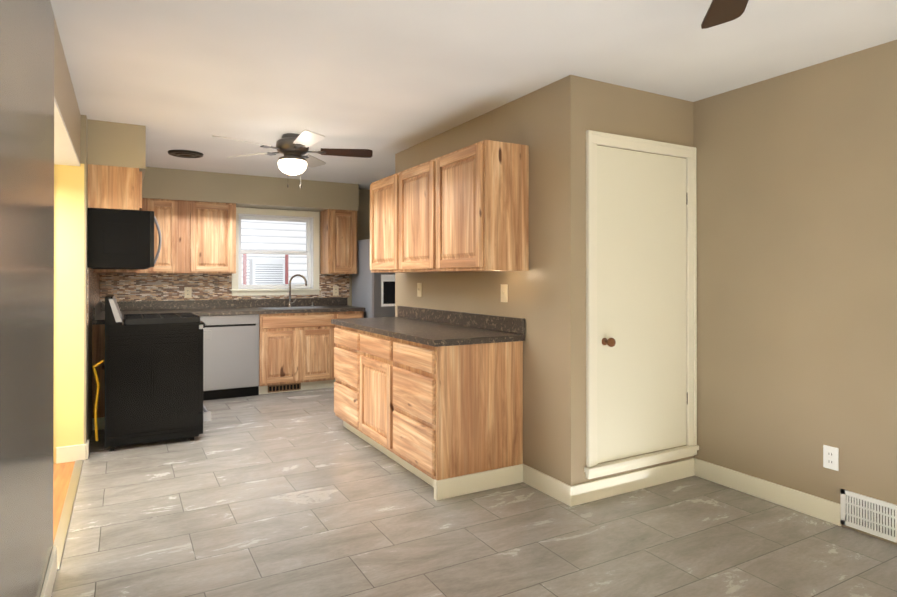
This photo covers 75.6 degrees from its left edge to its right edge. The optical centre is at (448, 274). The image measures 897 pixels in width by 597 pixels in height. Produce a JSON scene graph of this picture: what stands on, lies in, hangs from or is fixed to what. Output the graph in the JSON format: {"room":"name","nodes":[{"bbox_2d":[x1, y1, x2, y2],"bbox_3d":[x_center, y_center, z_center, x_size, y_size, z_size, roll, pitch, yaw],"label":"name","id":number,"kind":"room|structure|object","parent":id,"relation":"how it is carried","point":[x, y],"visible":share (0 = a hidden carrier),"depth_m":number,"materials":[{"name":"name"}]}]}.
{"room":"kitchen","nodes":[
{"label":"kitchen","id":0,"kind":"room"},
{"bbox_2d":[0,0,91,596],"bbox_3d":[-1.212,0.076,1.484,0.205,2.400,10.240,0,0,-29],"label":"wall","id":1,"kind":"structure","parent":0,"point":[26,256],"depth_m":1.99,"materials":[{"name":"paint"}]},
{"bbox_2d":[40,546,56,596],"bbox_3d":[-0.195,1.215,-0.180,0.014,0.110,6.150,0,0,-29],"label":"baseboard","id":2,"kind":"structure","parent":1,"relation":"attached to","point":[47,588],"depth_m":2.31,"materials":[{"name":"beige wood"}]},
{"bbox_2d":[87,268,98,324],"bbox_3d":[-3.099,0.156,5.063,0.006,0.408,2.130,0,0,-29],"label":"backsplash","id":3,"kind":"structure","parent":1,"relation":"attached to","point":[92,289],"depth_m":4.56,"materials":[{"name":"tile"}]},
{"bbox_2d":[88,164,141,210],"bbox_3d":[-2.539,-0.637,4.416,0.344,0.312,0.442,0,0,-29],"label":"upper cabinet","id":4,"kind":"object","parent":1,"relation":"attached to","point":[115,187],"depth_m":4.22,"materials":[{"name":"brown wood"}]},
{"bbox_2d":[87,208,161,269],"bbox_3d":[-2.556,-0.263,4.583,0.481,0.429,0.756,0,0,-29],"label":"microwave","id":5,"kind":"object","parent":4,"relation":"attached to","point":[120,239],"visible":1,"depth_m":4.24,"materials":[{"name":"black metal"}]},
{"bbox_2d":[93,269,138,272],"bbox_3d":[-2.933,-0.405,5.110,0.338,0.770,0.521,0,0,-29],"label":"upper cabinet","id":6,"kind":"object","parent":1,"relation":"attached to","point":[94,270],"depth_m":4.91,"materials":[{"name":"brown wood"}]},
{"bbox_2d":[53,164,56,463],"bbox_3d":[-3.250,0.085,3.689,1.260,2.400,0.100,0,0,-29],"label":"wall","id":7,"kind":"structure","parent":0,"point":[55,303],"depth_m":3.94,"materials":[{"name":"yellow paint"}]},
{"bbox_2d":[54,96,79,165],"bbox_3d":[-2.750,-0.768,2.917,1.414,0.020,1.740,0,0,-29],"label":"ceiling","id":8,"kind":"structure","parent":0,"point":[64,152],"depth_m":3.36,"materials":[{"name":"paint"}]},
{"bbox_2d":[87,119,145,183],"bbox_3d":[-2.944,-0.950,5.160,0.370,0.320,2.140,0,0,-29],"label":"soffit","id":9,"kind":"structure","parent":0,"point":[116,144],"depth_m":4.22,"materials":[{"name":"paint"}]},
{"bbox_2d":[107,189,369,305],"bbox_3d":[-2.064,0.097,6.969,4.020,2.400,0.160,0,0,-29],"label":"wall","id":10,"kind":"structure","parent":0,"point":[363,222],"depth_m":7.41,"materials":[{"name":"paint"}]},
{"bbox_2d":[136,198,183,273],"bbox_3d":[-3.059,-0.401,6.125,0.448,0.770,0.338,0,0,-29],"label":"upper cabinet","id":11,"kind":"object","parent":10,"relation":"attached to","point":[169,214],"depth_m":6.02,"materials":[{"name":"brown wood"}]},
{"bbox_2d":[184,287,191,297],"bbox_3d":[-2.881,0.195,6.402,0.072,0.116,0.008,0,0,-29],"label":"electrical outlet plate","id":12,"kind":"object","parent":10,"relation":"attached to","point":[187,290],"depth_m":6.40,"materials":[{"name":"white plastic"}]},
{"bbox_2d":[184,200,235,273],"bbox_3d":[-2.636,-0.400,6.362,0.522,0.770,0.338,0,0,-29],"label":"upper cabinet","id":13,"kind":"object","parent":10,"relation":"attached to","point":[198,237],"depth_m":6.22,"materials":[{"name":"brown wood"}]},
{"bbox_2d":[99,273,348,301],"bbox_3d":[-2.437,0.134,6.662,2.710,0.293,0.006,0,0,-29],"label":"backsplash","id":14,"kind":"structure","parent":10,"relation":"attached to","point":[144,287],"depth_m":6.37,"materials":[{"name":"tile"}]},
{"bbox_2d":[230,207,320,295],"bbox_3d":[-2.069,-0.268,6.939,1.050,1.020,0.210,0,0,-29],"label":"window","id":15,"kind":"structure","parent":10,"relation":"in","point":[238,288],"depth_m":6.95,"materials":[{"name":"beige"}]},
{"bbox_2d":[333,286,338,294],"bbox_3d":[-1.408,0.198,7.230,0.072,0.116,0.008,0,0,-29],"label":"electrical outlet plate","id":16,"kind":"object","parent":10,"relation":"attached to","point":[335,288],"depth_m":7.23,"materials":[{"name":"white plastic"}]},
{"bbox_2d":[320,209,356,273],"bbox_3d":[-1.342,-0.398,7.089,0.366,0.770,0.338,0,0,-29],"label":"upper cabinet","id":17,"kind":"object","parent":10,"relation":"attached to","point":[338,228],"depth_m":6.95,"materials":[{"name":"brown wood"}]},
{"bbox_2d":[142,167,358,211],"bbox_3d":[-2.199,-0.944,6.611,2.350,0.320,0.340,0,0,-29],"label":"soffit","id":18,"kind":"structure","parent":0,"point":[247,191],"depth_m":6.42,"materials":[{"name":"paint"}]},
{"bbox_2d":[50,0,896,189],"bbox_3d":[-0.126,-1.151,2.213,5.400,0.060,10.440,0,0,-29],"label":"ceiling","id":19,"kind":"structure","parent":0,"point":[385,81],"depth_m":2.99,"materials":[{"name":"paint"}]},
{"bbox_2d":[168,150,203,157],"bbox_3d":[-2.394,-1.099,5.274,0.300,0.020,0.300,0,0,-29],"label":"ceiling vent","id":20,"kind":"object","parent":19,"relation":"in","point":[185,153],"visible":1,"depth_m":5.24,"materials":[{"name":"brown metal"}]},
{"bbox_2d":[212,130,372,188],"bbox_3d":[-1.219,-0.897,4.574,1.236,0.430,1.182,0,0,-29],"label":"ceiling fan","id":21,"kind":"object","parent":19,"relation":"hanging from","point":[293,148],"visible":1,"depth_m":4.54,"materials":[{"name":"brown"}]},
{"bbox_2d":[701,0,748,28],"bbox_3d":[0.905,-1.026,1.661,1.221,0.195,1.221,0,0,-29],"label":"fan","id":22,"kind":"object","parent":19,"relation":"hanging from","point":[719,12],"visible":1,"depth_m":2.20,"materials":[{"name":"brown wood"}]},
{"bbox_2d":[51,387,896,596],"bbox_3d":[-0.104,1.309,2.216,5.350,0.061,10.440,0,0,-29],"label":"floor","id":23,"kind":"structure","parent":0,"point":[304,493],"depth_m":2.88,"materials":[{"name":"tile"}]},
{"bbox_2d":[53,460,82,569],"bbox_3d":[-2.133,1.280,3.256,0.048,0.006,1.740,0,0,-29],"label":"floor strip","id":24,"kind":"object","parent":23,"relation":"on","point":[62,531],"visible":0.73,"depth_m":3.10,"materials":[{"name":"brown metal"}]},
{"bbox_2d":[92,324,104,429],"bbox_3d":[-2.792,0.852,5.146,0.624,0.876,0.448,0,0,-29],"label":"base cabinet","id":25,"kind":"object","parent":23,"relation":"on","point":[98,342],"visible":0.04,"depth_m":4.81,"materials":[{"name":"brown wood"}]},
{"bbox_2d":[92,302,178,324],"bbox_3d":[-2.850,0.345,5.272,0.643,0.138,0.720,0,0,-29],"label":"countertop","id":26,"kind":"structure","parent":25,"relation":"on","point":[147,307],"depth_m":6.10,"materials":[{"name":"stone"}]},
{"bbox_2d":[92,294,210,450],"bbox_3d":[-2.391,0.726,4.673,0.800,1.125,0.762,0,0,-29],"label":"gas range","id":27,"kind":"object","parent":23,"relation":"on","point":[153,377],"visible":1,"depth_m":4.34,"materials":[{"name":"black metal"}]},
{"bbox_2d":[199,314,258,400],"bbox_3d":[-2.423,0.859,6.299,0.594,0.872,0.592,0,0,-29],"label":"dishwasher","id":28,"kind":"object","parent":23,"relation":"on","point":[231,358],"visible":0.69,"depth_m":6.05,"materials":[{"name":"silver metal"}]},
{"bbox_2d":[259,312,338,393],"bbox_3d":[-1.801,0.858,6.661,0.840,0.876,0.624,0,0,-29],"label":"base cabinet","id":29,"kind":"object","parent":23,"relation":"on","point":[296,351],"depth_m":6.38,"materials":[{"name":"brown wood"}]},
{"bbox_2d":[98,274,364,315],"bbox_3d":[-2.295,0.204,6.371,2.688,0.429,0.653,0,0,-29],"label":"countertop","id":30,"kind":"structure","parent":29,"relation":"on","point":[246,306],"depth_m":6.58,"materials":[{"name":"stone"}]},
{"bbox_2d":[334,325,353,432],"bbox_3d":[-0.555,0.851,4.780,0.624,0.876,0.610,0,0,-29],"label":"base cabinet","id":31,"kind":"object","parent":23,"relation":"on","point":[343,336],"depth_m":4.66,"materials":[{"name":"brown wood"}]},
{"bbox_2d":[339,311,363,318],"bbox_3d":[-1.287,0.859,6.950,0.340,0.876,0.624,0,0,-29],"label":"base cabinet","id":32,"kind":"object","parent":23,"relation":"on","point":[349,314],"depth_m":6.69,"materials":[{"name":"brown wood"}]},
{"bbox_2d":[354,329,389,456],"bbox_3d":[-0.257,0.849,4.249,0.624,0.876,0.610,0,0,-29],"label":"base cabinet","id":33,"kind":"object","parent":23,"relation":"on","point":[371,350],"depth_m":4.14,"materials":[{"name":"brown wood"}]},
{"bbox_2d":[352,239,394,317],"bbox_3d":[-0.634,0.438,7.179,0.900,1.720,0.791,0,0,-29],"label":"refrigerator","id":34,"kind":"object","parent":23,"relation":"on","point":[373,294],"visible":0.1,"depth_m":6.78,"materials":[{"name":"grey metal"}]},
{"bbox_2d":[390,337,523,500],"bbox_3d":[0.042,0.847,3.716,0.624,0.876,0.611,0,0,-29],"label":"base cabinet","id":35,"kind":"object","parent":23,"relation":"on","point":[445,422],"depth_m":3.46,"materials":[{"name":"brown wood"}]},
{"bbox_2d":[331,306,524,346],"bbox_3d":[-0.261,0.342,4.247,0.635,0.138,1.880,0,0,-29],"label":"countertop","id":36,"kind":"structure","parent":35,"relation":"on","point":[433,327],"depth_m":3.94,"materials":[{"name":"stone"}]},
{"bbox_2d":[395,75,584,485],"bbox_3d":[0.140,0.087,4.290,0.100,2.400,2.390,0,0,-29],"label":"wall","id":37,"kind":"structure","parent":0,"point":[545,124],"depth_m":3.42,"materials":[{"name":"beige paint"}]},
{"bbox_2d":[370,174,409,272],"bbox_3d":[-0.388,-0.406,4.781,0.338,0.770,0.600,0,0,-29],"label":"upper cabinet","id":38,"kind":"object","parent":37,"relation":"attached to","point":[382,190],"depth_m":4.71,"materials":[{"name":"brown wood"}]},
{"bbox_2d":[394,161,429,272],"bbox_3d":[-0.095,-0.408,4.258,0.338,0.770,0.600,0,0,-29],"label":"upper cabinet","id":39,"kind":"object","parent":37,"relation":"attached to","point":[411,185],"depth_m":4.22,"materials":[{"name":"brown wood"}]},
{"bbox_2d":[417,283,421,296],"bbox_3d":[-0.249,0.124,4.857,0.018,0.116,0.072,0,0,-29],"label":"electrical outlet plate","id":40,"kind":"object","parent":37,"relation":"attached to","point":[419,285],"depth_m":4.85,"materials":[{"name":"white plastic"}]},
{"bbox_2d":[430,140,528,271],"bbox_3d":[0.199,-0.410,3.734,0.338,0.770,0.600,0,0,-29],"label":"upper cabinet","id":41,"kind":"object","parent":37,"relation":"attached to","point":[465,209],"depth_m":3.52,"materials":[{"name":"brown wood"}]},
{"bbox_2d":[501,284,507,301],"bbox_3d":[0.358,0.120,3.776,0.018,0.116,0.072,0,0,-29],"label":"electrical outlet plate","id":42,"kind":"object","parent":37,"relation":"attached to","point":[504,287],"depth_m":3.77,"materials":[{"name":"white plastic"}]},
{"bbox_2d":[523,464,567,504],"bbox_3d":[0.571,1.229,3.402,0.017,0.110,0.426,0,0,-29],"label":"baseboard","id":43,"kind":"structure","parent":37,"relation":"attached to","point":[534,478],"depth_m":3.39,"materials":[{"name":"beige wood"}]},
{"bbox_2d":[584,78,693,482],"bbox_3d":[1.149,0.084,3.543,0.930,2.400,0.100,0,0,-29],"label":"wall","id":44,"kind":"structure","parent":0,"point":[620,110],"depth_m":3.46,"materials":[{"name":"beige paint"}]},
{"bbox_2d":[568,458,695,506],"bbox_3d":[1.128,1.229,3.460,1.044,0.110,0.017,0,0,-29],"label":"baseboard","id":45,"kind":"structure","parent":44,"relation":"attached to","point":[586,492],"depth_m":3.42,"materials":[{"name":"beige wood"}]},
{"bbox_2d":[584,130,698,478],"bbox_3d":[1.188,0.166,3.463,0.930,1.965,0.078,0,0,-29],"label":"door","id":46,"kind":"structure","parent":44,"relation":"attached to","point":[641,304],"depth_m":3.47,"materials":[{"name":"beige wood"}]},
{"bbox_2d":[693,40,896,544],"bbox_3d":[2.460,0.079,2.261,0.100,2.400,8.000,0,0,-29],"label":"wall","id":47,"kind":"structure","parent":0,"point":[796,190],"depth_m":3.13,"materials":[{"name":"beige paint"}]},
{"bbox_2d":[696,459,841,525],"bbox_3d":[1.796,1.228,3.323,0.014,0.110,0.849,0,0,-29],"label":"baseboard","id":48,"kind":"structure","parent":47,"relation":"attached to","point":[778,494],"depth_m":3.26,"materials":[{"name":"beige wood"}]},
{"bbox_2d":[823,445,838,470],"bbox_3d":[1.980,0.947,2.998,0.008,0.116,0.072,0,0,-29],"label":"electrical outlet plate","id":49,"kind":"object","parent":47,"relation":"attached to","point":[830,457],"depth_m":2.99,"materials":[{"name":"white plastic"}]},
{"bbox_2d":[840,489,896,542],"bbox_3d":[2.106,1.179,2.769,0.012,0.175,0.420,0,0,-29],"label":"air vent","id":50,"kind":"object","parent":47,"relation":"in","point":[872,516],"visible":1,"depth_m":2.84,"materials":[{"name":"white metal"}]},
{"label":"outside","id":51,"kind":"structure","parent":0,"visible":0},
{"bbox_2d":[241,219,306,284],"bbox_3d":[-3.096,-1.192,9.752,10.000,5.000,0.505,0,0,-29],"label":"neighbour","id":52,"kind":"structure","parent":51,"point":[264,269],"depth_m":9.80,"materials":[{"name":"white"}]}
]}

